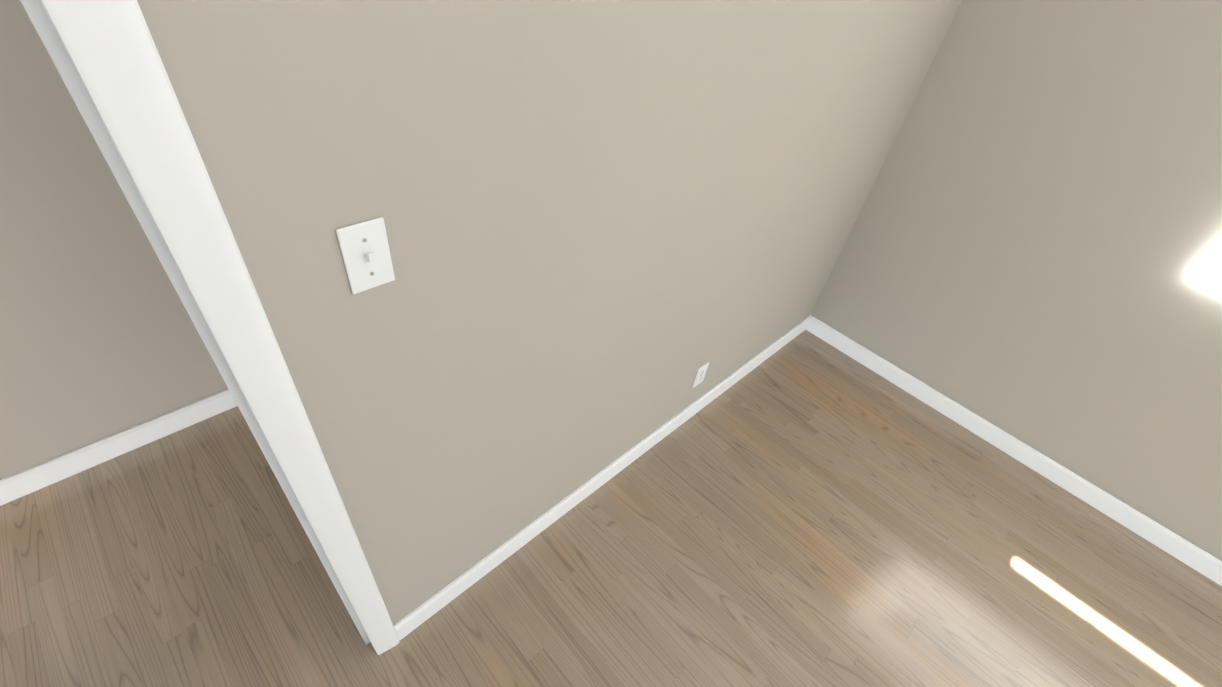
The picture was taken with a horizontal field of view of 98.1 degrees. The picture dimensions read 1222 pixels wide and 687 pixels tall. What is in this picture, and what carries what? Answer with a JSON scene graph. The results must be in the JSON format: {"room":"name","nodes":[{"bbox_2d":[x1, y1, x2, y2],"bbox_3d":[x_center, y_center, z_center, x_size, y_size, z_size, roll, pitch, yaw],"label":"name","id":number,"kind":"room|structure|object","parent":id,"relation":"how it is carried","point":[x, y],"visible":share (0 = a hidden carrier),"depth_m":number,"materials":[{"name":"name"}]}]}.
{"room":"empty room","nodes":[
{"label":"empty room","id":0,"kind":"room"},
{"bbox_2d":[0,0,227,479],"bbox_3d":[-1.688,-0.532,1.117,3.400,2.440,0.140,-29,54,-35],"label":"wall","id":1,"kind":"structure","parent":0,"point":[100,338],"depth_m":1.57,"materials":[{"name":"beige paint"}]},
{"bbox_2d":[0,389,236,505],"bbox_3d":[-1.289,0.100,2.252,2.045,0.090,0.013,-29,54,-35],"label":"baseboard","id":2,"kind":"structure","parent":1,"relation":"attached to","point":[34,479],"depth_m":1.85,"materials":[{"name":"white wood"}]},
{"bbox_2d":[137,0,961,624],"bbox_3d":[-0.016,-0.344,1.208,3.344,2.440,0.120,-29,54,-35],"label":"wall","id":3,"kind":"structure","parent":0,"point":[611,226],"depth_m":1.08,"materials":[{"name":"beige paint"}]},
{"bbox_2d":[20,0,399,654],"bbox_3d":[-0.883,0.265,0.636,0.940,2.105,0.138,-29,54,-35],"label":"door frame","id":4,"kind":"structure","parent":3,"relation":"attached to","point":[111,48],"depth_m":0.63,"materials":[{"name":"white wood"}]},
{"bbox_2d":[336,217,394,293],"bbox_3d":[-0.366,-0.129,0.804,0.070,0.115,0.019,-29,54,-35],"label":"light switch","id":5,"kind":"object","parent":3,"relation":"attached to","point":[365,250],"visible":1,"depth_m":0.80,"materials":[{"name":"white plastic"}]},
{"bbox_2d":[393,315,812,639],"bbox_3d":[0.225,0.366,2.228,2.380,0.090,0.013,-29,54,-35],"label":"baseboard","id":6,"kind":"structure","parent":3,"relation":"attached to","point":[418,616],"depth_m":1.93,"materials":[{"name":"white wood"}]},
{"bbox_2d":[692,362,708,387],"bbox_3d":[0.367,0.130,2.169,0.070,0.115,0.006,-29,54,-35],"label":"outlet","id":7,"kind":"object","parent":3,"relation":"attached to","point":[700,372],"visible":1,"depth_m":2.16,"materials":[{"name":"white plastic"}]},
{"bbox_2d":[0,330,1221,686],"bbox_3d":[0.289,1.454,1.149,4.664,0.050,5.520,-29,54,-35],"label":"floor","id":8,"kind":"structure","parent":0,"point":[804,508],"depth_m":1.81,"materials":[{"name":"brown wood"}]},
{"bbox_2d":[811,0,1221,560],"bbox_3d":[2.531,-0.005,1.288,0.120,2.440,3.920,-29,54,-35],"label":"wall","id":9,"kind":"structure","parent":0,"point":[1030,255],"depth_m":1.98,"materials":[{"name":"beige paint"}]},
{"bbox_2d":[809,317,1221,585],"bbox_3d":[2.385,0.917,2.006,0.013,0.090,3.800,-29,54,-35],"label":"baseboard","id":10,"kind":"structure","parent":9,"relation":"attached to","point":[1185,551],"depth_m":2.35,"materials":[{"name":"white wood"}]}
]}

